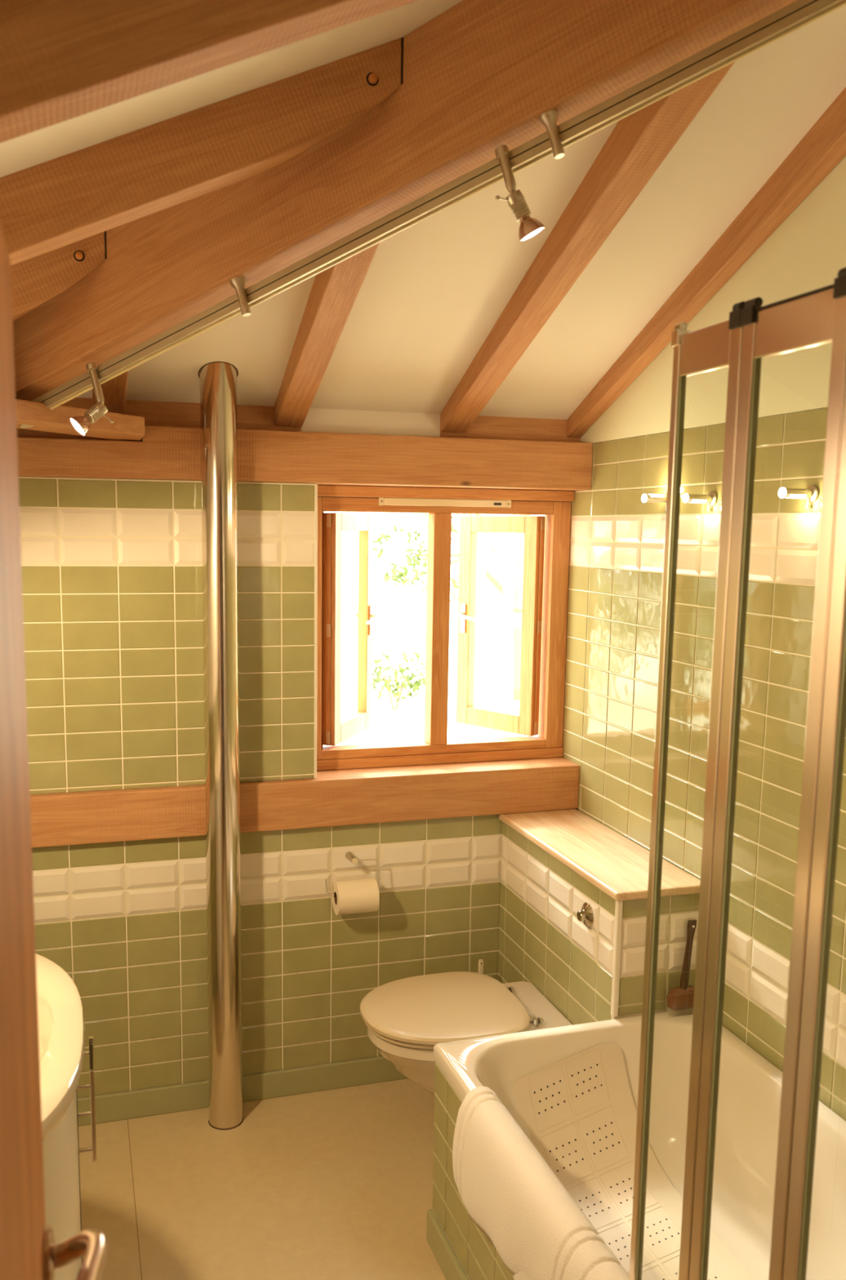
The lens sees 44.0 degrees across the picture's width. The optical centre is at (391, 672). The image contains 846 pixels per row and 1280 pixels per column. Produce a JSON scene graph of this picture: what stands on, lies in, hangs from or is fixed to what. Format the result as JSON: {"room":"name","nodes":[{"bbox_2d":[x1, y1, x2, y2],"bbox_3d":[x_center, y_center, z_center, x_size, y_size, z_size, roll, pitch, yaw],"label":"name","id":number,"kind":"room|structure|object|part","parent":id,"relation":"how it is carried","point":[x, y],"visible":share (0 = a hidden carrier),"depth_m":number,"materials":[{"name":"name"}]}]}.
{"room":"bathroom","nodes":[
{"label":"bathroom","id":0,"kind":"room"},
{"bbox_2d":[0,221,108,1279],"bbox_3d":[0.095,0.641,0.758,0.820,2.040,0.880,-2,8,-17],"label":"door","id":1,"kind":"structure","parent":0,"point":[28,1251],"depth_m":0.80,"materials":[{"name":"brown wood"}]},
{"bbox_3d":[-0.299,0.573,0.995,0.060,0.062,0.138,-2,8,-17],"label":"handle","id":2,"kind":"part","parent":1,"relation":"part of","materials":[{"name":"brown metal"}]},
{"bbox_2d":[78,1078,445,1279],"bbox_3d":[0.218,1.655,1.320,2.400,0.120,4.700,-2,8,-17],"label":"floor","id":3,"kind":"structure","parent":0,"point":[333,1184],"depth_m":2.79,"materials":[{"name":"tile"}]},
{"bbox_2d":[35,953,97,1279],"bbox_3d":[-0.797,1.007,1.890,0.514,0.979,1.004,-2,8,-17],"label":"vanity unit","id":4,"kind":"object","parent":3,"relation":"on","point":[61,1022],"visible":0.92,"depth_m":1.79,"materials":[{"name":"white ceramic"}]},
{"bbox_2d":[35,953,84,1141],"bbox_3d":[-0.800,0.703,1.845,0.500,0.120,1.004,-2,8,-17],"label":"washbasin","id":5,"kind":"object","parent":4,"relation":"in","point":[61,1022],"depth_m":1.83,"materials":[{"name":"beige ceramic"}]},
{"bbox_3d":[-0.573,0.765,1.953,0.034,0.174,0.008,-2,8,-17],"label":"bar handle","id":6,"kind":"part","parent":4,"relation":"part of","materials":[{"name":"silver metal"}]},
{"bbox_3d":[-0.557,0.808,1.905,0.034,0.177,0.008,-2,8,-17],"label":"bar handle","id":7,"kind":"part","parent":4,"relation":"part of","materials":[{"name":"silver metal"}]},
{"bbox_2d":[198,361,243,1129],"bbox_3d":[-0.481,0.244,2.969,0.107,2.203,0.107,-2,8,-17],"label":"flue pipe","id":8,"kind":"object","parent":3,"relation":"on","point":[218,380],"visible":0.94,"depth_m":2.92,"materials":[{"name":"silver metal"}]},
{"bbox_2d":[478,959,483,973],"bbox_3d":[0.278,1.109,3.332,0.096,0.407,0.096,-2,8,-17],"label":"toilet brush","id":9,"kind":"object","parent":3,"relation":"on","point":[480,961],"visible":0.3,"depth_m":3.30,"materials":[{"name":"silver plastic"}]},
{"bbox_2d":[497,822,699,1024],"bbox_3d":[0.564,0.932,3.081,0.286,0.836,0.762,-2,8,-17],"label":"cistern boxing","id":10,"kind":"object","parent":3,"relation":"on","point":[594,974],"depth_m":2.85,"materials":[{"name":"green tile"}]},
{"bbox_2d":[360,971,572,1094],"bbox_3d":[0.190,1.110,2.958,0.566,0.384,0.404,-2,8,-17],"label":"toilet","id":11,"kind":"object","parent":10,"relation":"attached to","point":[404,1019],"visible":0.6,"depth_m":2.87,"materials":[{"name":"beige ceramic"}]},
{"bbox_3d":[0.137,0.952,2.919,0.435,0.013,0.386,-2,8,-17],"label":"seat","id":12,"kind":"part","parent":11,"relation":"part of","materials":[{"name":"beige plastic"}]},
{"bbox_3d":[0.136,0.932,2.916,0.450,0.022,0.404,-2,8,-17],"label":"lid","id":13,"kind":"part","parent":11,"relation":"part of","materials":[{"name":"beige plastic"}]},
{"bbox_3d":[0.509,0.648,2.787,0.028,0.068,0.068,-2,8,-17],"label":"flush button","id":14,"kind":"part","parent":10,"relation":"part of","materials":[{"name":"metal"}]},
{"bbox_2d":[497,808,700,901],"bbox_3d":[0.576,0.507,3.018,0.266,0.022,0.772,-2,8,-17],"label":"shelf","id":15,"kind":"object","parent":10,"relation":"on","point":[616,865],"visible":0.8,"depth_m":2.94,"materials":[{"name":"brown wood"}]},
{"bbox_3d":[0.570,0.726,2.660,0.016,0.312,0.016,-2,8,-17],"label":"corner trim","id":16,"kind":"part","parent":10,"relation":"part of","materials":[{"name":"beige"}]},
{"bbox_2d":[426,1010,845,1279],"bbox_3d":[0.690,1.260,1.872,0.746,0.523,1.703,-2,8,-17],"label":"bathtub","id":17,"kind":"object","parent":3,"relation":"on","point":[749,1086],"visible":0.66,"depth_m":2.45,"materials":[{"name":"white ceramic"}]},
{"bbox_3d":[0.336,1.488,1.798,0.014,0.083,1.703,-2,8,-17],"label":"skirting","id":18,"kind":"part","parent":17,"relation":"part of","materials":[{"name":"beige"}]},
{"bbox_3d":[0.360,1.290,1.774,0.032,0.481,1.698,-2,8,-17],"label":"tiled panel","id":19,"kind":"part","parent":17,"relation":"part of","materials":[{"name":"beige tile"}]},
{"bbox_2d":[452,1085,629,1279],"bbox_3d":[0.280,1.085,1.990,0.122,0.291,0.670,-2,8,-17],"label":"towel","id":20,"kind":"object","parent":17,"relation":"on","point":[506,1188],"visible":1,"depth_m":1.99,"materials":[{"name":"beige fabric"}]},
{"bbox_2d":[511,1042,755,1279],"bbox_3d":[0.526,1.094,2.208,0.330,0.232,0.806,-2,8,-17],"label":"bath mat","id":21,"kind":"object","parent":17,"relation":"in","point":[579,1110],"visible":0.69,"depth_m":2.45,"materials":[{"name":"beige rubber"}]},
{"bbox_2d":[666,919,696,1017],"bbox_3d":[0.749,0.760,2.686,0.088,0.241,0.040,-2,8,-17],"label":"bath brush","id":22,"kind":"object","parent":17,"relation":"on","point":[679,999],"visible":0.9,"depth_m":2.68,"materials":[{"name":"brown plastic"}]},
{"bbox_3d":[0.760,0.729,2.692,0.020,0.180,0.055,7,10,39],"label":"brush handle","id":23,"kind":"part","parent":22,"relation":"part of","materials":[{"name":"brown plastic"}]},
{"bbox_2d":[628,266,845,1279],"bbox_3d":[0.505,0.310,1.235,0.020,1.526,0.753,-2,8,-17],"label":"screen","id":24,"kind":"object","parent":17,"relation":"on","point":[753,331],"visible":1,"depth_m":1.34,"materials":[{"name":"silver glass"}]},
{"bbox_3d":[0.427,-0.438,1.421,0.010,0.058,0.120,-2,8,-17],"label":"rail","id":25,"kind":"part","parent":24,"relation":"part of","materials":[{"name":"silver"}]},
{"bbox_3d":[0.480,-0.413,1.246,0.010,0.058,0.146,-2,8,-17],"label":"rail","id":26,"kind":"part","parent":24,"relation":"part of","materials":[{"name":"silver"}]},
{"bbox_2d":[16,397,580,1098],"bbox_3d":[-0.392,0.212,3.220,2.400,2.200,0.255,-2,8,-17],"label":"wall","id":27,"kind":"structure","parent":0,"point":[112,569],"depth_m":3.06,"materials":[{"name":"green tile"}]},
{"bbox_2d":[77,1056,408,1126],"bbox_3d":[-0.515,1.282,3.200,1.794,0.083,0.012,-2,8,-17],"label":"baseboard","id":28,"kind":"structure","parent":27,"relation":"attached to","point":[193,1095],"depth_m":3.22,"materials":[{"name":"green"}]},
{"bbox_2d":[30,756,579,848],"bbox_3d":[-0.414,0.382,3.220,2.048,0.145,0.268,-2,8,-17],"label":"beam","id":29,"kind":"structure","parent":27,"relation":"attached to","point":[357,796],"depth_m":3.15,"materials":[{"name":"brown wood"}]},
{"bbox_2d":[17,425,592,490],"bbox_3d":[-0.401,-0.627,3.076,2.048,0.142,0.276,-2,8,-17],"label":"wall plate","id":30,"kind":"object","parent":27,"relation":"attached to","point":[163,452],"visible":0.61,"depth_m":3.00,"materials":[{"name":"brown wood"}]},
{"bbox_2d":[15,399,145,441],"bbox_3d":[-0.881,-0.594,2.393,0.170,0.047,1.126,5,9,26],"label":"wooden beam","id":31,"kind":"structure","parent":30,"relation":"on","point":[124,427],"depth_m":2.54,"materials":[{"name":"brown wood"}]},
{"bbox_2d":[313,483,317,778],"bbox_3d":[-0.236,-0.118,3.126,0.008,0.874,0.074,-2,8,-17],"label":"trim","id":32,"kind":"structure","parent":27,"relation":"attached to","point":[315,484],"depth_m":3.08,"materials":[{"name":"beige"}]},
{"bbox_2d":[324,851,380,893],"bbox_3d":[-0.124,0.609,3.196,0.175,0.112,0.058,-2,8,-17],"label":"toilet roll holder","id":33,"kind":"object","parent":27,"relation":"attached to","point":[349,855],"visible":0.75,"depth_m":3.18,"materials":[{"name":"silver metal"}]},
{"bbox_3d":[-0.122,0.566,3.192,0.025,0.025,0.055,-3,9,-22],"label":"mounting post","id":34,"kind":"part","parent":33,"relation":"part of","materials":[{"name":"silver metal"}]},
{"bbox_2d":[331,878,379,915],"bbox_3d":[-0.112,0.680,3.179,0.124,0.100,0.100,-2,8,-17],"label":"toilet roll","id":35,"kind":"object","parent":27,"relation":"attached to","point":[357,895],"visible":0.99,"depth_m":3.14,"materials":[{"name":"beige paper"}]},
{"bbox_2d":[316,484,574,770],"bbox_3d":[0.115,-0.161,3.467,0.864,0.874,0.367,-2,8,-17],"label":"window","id":36,"kind":"structure","parent":27,"relation":"in","point":[547,538],"depth_m":3.39,"materials":[{"name":"brown wood"}]},
{"bbox_3d":[-0.243,-0.131,3.227,0.039,0.809,0.065,-2,8,-17],"label":"frame","id":37,"kind":"part","parent":36,"relation":"part of","materials":[{"name":"brown wood"}]},
{"bbox_3d":[-0.245,-0.137,3.269,0.058,0.805,0.032,-2,8,-17],"label":"frame","id":38,"kind":"part","parent":36,"relation":"part of","materials":[{"name":"brown wood"}]},
{"bbox_3d":[-0.062,-0.169,3.481,0.040,0.100,0.120,1,8,5],"label":"handle","id":39,"kind":"part","parent":36,"relation":"part of","materials":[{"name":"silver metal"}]},
{"bbox_3d":[0.136,0.244,3.395,0.762,0.030,0.065,-2,8,-17],"label":"frame","id":40,"kind":"part","parent":36,"relation":"part of","materials":[{"name":"brown wood"}]},
{"bbox_3d":[0.145,-0.521,3.289,0.762,0.043,0.065,-2,8,-17],"label":"frame","id":41,"kind":"part","parent":36,"relation":"part of","materials":[{"name":"brown wood"}]},
{"bbox_3d":[0.148,0.274,3.399,0.863,0.032,0.073,-2,8,-17],"label":"frame","id":42,"kind":"part","parent":36,"relation":"part of","materials":[{"name":"brown wood"}]},
{"bbox_2d":[378,497,511,507],"bbox_3d":[0.169,-0.527,3.252,0.435,0.025,0.015,-2,8,-17],"label":"vent","id":43,"kind":"object","parent":36,"relation":"attached to","point":[382,501],"visible":1,"depth_m":3.25,"materials":[{"name":"beige plastic"}]},
{"bbox_3d":[0.160,-0.559,3.276,0.863,0.033,0.087,-2,8,-17],"label":"frame","id":44,"kind":"part","parent":36,"relation":"part of","materials":[{"name":"brown wood"}]},
{"bbox_3d":[0.259,-0.181,3.601,0.040,0.100,0.120,-4,9,-30],"label":"handle","id":45,"kind":"part","parent":36,"relation":"part of","materials":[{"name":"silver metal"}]},
{"bbox_3d":[0.535,-0.154,3.459,0.062,0.809,0.065,-2,8,-17],"label":"frame","id":46,"kind":"part","parent":36,"relation":"part of","materials":[{"name":"brown wood"}]},
{"bbox_2d":[0,0,845,419],"bbox_3d":[0.196,-0.965,0.876,2.550,1.202,4.781,-2,8,-17],"label":"ceiling","id":47,"kind":"structure","parent":0,"point":[431,293],"depth_m":2.48,"materials":[{"name":"beige paint"}]},
{"bbox_2d":[10,231,106,320],"bbox_3d":[-0.902,-0.771,2.196,0.592,0.401,0.092,-2,8,-16],"label":"rafter","id":48,"kind":"object","parent":47,"relation":"attached to","point":[37,280],"visible":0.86,"depth_m":2.20,"materials":[{"name":"brown wood"}]},
{"bbox_2d":[92,370,128,414],"bbox_3d":[-0.702,-0.829,2.612,0.084,0.374,0.648,-2,8,-17],"label":"rafter","id":49,"kind":"object","parent":47,"relation":"attached to","point":[114,390],"visible":0.22,"depth_m":2.75,"materials":[{"name":"brown wood"}]},
{"bbox_2d":[0,37,403,265],"bbox_3d":[-0.518,-0.822,1.778,1.092,0.625,0.092,-2,8,-16],"label":"rafter","id":50,"kind":"object","parent":47,"relation":"attached to","point":[46,206],"visible":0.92,"depth_m":1.78,"materials":[{"name":"brown wood"}]},
{"bbox_2d":[0,0,417,142],"bbox_3d":[-0.064,-0.881,1.285,1.681,0.889,0.092,-2,8,-16],"label":"rafter","id":51,"kind":"object","parent":47,"relation":"attached to","point":[61,60],"visible":1,"depth_m":1.20,"materials":[{"name":"brown wood"}]},
{"bbox_2d":[274,242,379,426],"bbox_3d":[-0.146,-0.920,2.502,0.083,0.599,1.152,-2,8,-17],"label":"rafter","id":52,"kind":"object","parent":47,"relation":"attached to","point":[334,292],"visible":0.23,"depth_m":2.58,"materials":[{"name":"brown wood"}]},
{"bbox_2d":[13,0,796,400],"bbox_3d":[-0.046,-0.997,1.954,2.891,1.191,0.085,5,9,28],"label":"rafter","id":53,"kind":"object","parent":47,"relation":"attached to","point":[479,76],"visible":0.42,"depth_m":1.90,"materials":[{"name":"brown wood"}]},
{"bbox_2d":[19,0,845,428],"bbox_3d":[-0.004,-0.879,1.938,2.636,0.772,0.169,4,9,24],"label":"track","id":54,"kind":"object","parent":53,"relation":"attached to","point":[798,14],"visible":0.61,"depth_m":1.86,"materials":[{"name":"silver metal"}]},
{"bbox_2d":[69,362,113,435],"bbox_3d":[-0.665,-0.600,2.297,0.054,0.163,0.092,8,10,40],"label":"track spotlight","id":55,"kind":"object","parent":54,"relation":"attached to","point":[81,424],"visible":1,"depth_m":2.30,"materials":[{"name":"silver metal"}]},
{"bbox_3d":[-0.655,-0.637,2.312,0.044,0.092,0.024,5,9,27],"label":"stem","id":56,"kind":"part","parent":55,"relation":"part of","materials":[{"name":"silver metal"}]},
{"bbox_3d":[-0.628,-0.561,2.317,0.024,0.019,0.008,-2,8,-17],"label":"lever knob","id":57,"kind":"part","parent":55,"relation":"part of","materials":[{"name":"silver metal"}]},
{"bbox_2d":[494,144,544,242],"bbox_3d":[0.222,-0.831,1.816,0.090,0.160,0.049,1,8,-1],"label":"track spotlight","id":58,"kind":"object","parent":54,"relation":"attached to","point":[529,227],"visible":1,"depth_m":1.81,"materials":[{"name":"silver metal"}]},
{"bbox_3d":[0.192,-0.819,1.810,0.028,0.008,0.008,-2,8,-17],"label":"lever knob","id":59,"kind":"part","parent":58,"relation":"part of","materials":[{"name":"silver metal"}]},
{"bbox_3d":[0.197,-0.873,1.818,0.040,0.079,0.024,5,9,27],"label":"stem","id":60,"kind":"part","parent":58,"relation":"part of","materials":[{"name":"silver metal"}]},
{"bbox_2d":[440,62,734,433],"bbox_3d":[0.414,-1.013,2.390,0.084,0.827,1.660,-2,8,-17],"label":"rafter","id":61,"kind":"object","parent":47,"relation":"attached to","point":[640,141],"visible":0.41,"depth_m":2.32,"materials":[{"name":"brown wood"}]},
{"bbox_2d":[566,86,845,437],"bbox_3d":[0.857,-1.084,2.311,0.050,1.000,2.046,-2,8,-17],"label":"rafter","id":62,"kind":"object","parent":47,"relation":"attached to","point":[823,147],"visible":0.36,"depth_m":2.46,"materials":[{"name":"brown wood"}]},
{"bbox_2d":[561,155,845,1120],"bbox_3d":[1.303,-0.511,1.313,0.205,4.200,4.650,-2,8,-17],"label":"wall","id":63,"kind":"structure","parent":0,"point":[617,539],"depth_m":2.60,"materials":[{"name":"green tile"}]},
{"bbox_2d":[640,493,666,510],"bbox_3d":[0.709,-0.461,2.812,0.081,0.049,0.038,-2,8,-17],"label":"robe hook","id":64,"kind":"object","parent":63,"relation":"attached to","point":[657,498],"visible":0.62,"depth_m":2.80,"materials":[{"name":"metal"}]},
{"bbox_2d":[681,490,716,511],"bbox_3d":[0.766,-0.430,2.623,0.081,0.049,0.038,-2,8,-17],"label":"robe hook","id":65,"kind":"object","parent":63,"relation":"attached to","point":[710,499],"visible":1,"depth_m":2.62,"materials":[{"name":"metal"}]},
{"bbox_3d":[0.796,-0.416,2.634,0.010,0.018,0.010,-2,8,-17],"label":"knob","id":66,"kind":"part","parent":65,"relation":"part of","materials":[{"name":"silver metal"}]},
{"bbox_2d":[777,484,817,507],"bbox_3d":[0.875,-0.382,2.266,0.081,0.049,0.038,-2,8,-17],"label":"robe hook","id":67,"kind":"object","parent":63,"relation":"attached to","point":[810,493],"visible":1,"depth_m":2.26,"materials":[{"name":"metal"}]},
{"bbox_3d":[0.904,-0.368,2.277,0.010,0.018,0.010,-2,8,-17],"label":"knob","id":68,"kind":"part","parent":67,"relation":"part of","materials":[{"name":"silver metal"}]},
{"label":"outside","id":69,"kind":"structure","parent":0,"visible":0},
{"bbox_2d":[323,565,543,746],"bbox_3d":[-1.368,-1.624,23.763,36.000,0.050,39.740,-2,8,-17],"label":"sky","id":70,"kind":"structure","parent":69,"point":[401,626],"depth_m":14.29,"materials":[{"name":"white"}]},
{"bbox_2d":[371,648,425,710],"bbox_3d":[0.041,0.068,9.540,0.737,0.561,0.487,-2,8,-17],"label":"bush","id":71,"kind":"object","parent":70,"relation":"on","point":[416,684],"visible":0.9,"depth_m":9.55,"materials":[{"name":"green plant"}]},
{"bbox_3d":[0.038,0.096,9.540,0.357,0.505,0.037,-2,8,-19],"label":"stem","id":72,"kind":"part","parent":71,"relation":"part of","materials":[{"name":"green plant"}]},
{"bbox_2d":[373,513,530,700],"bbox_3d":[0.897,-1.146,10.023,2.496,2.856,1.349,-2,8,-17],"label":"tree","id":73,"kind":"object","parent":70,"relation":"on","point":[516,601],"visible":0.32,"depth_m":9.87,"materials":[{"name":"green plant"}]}
]}

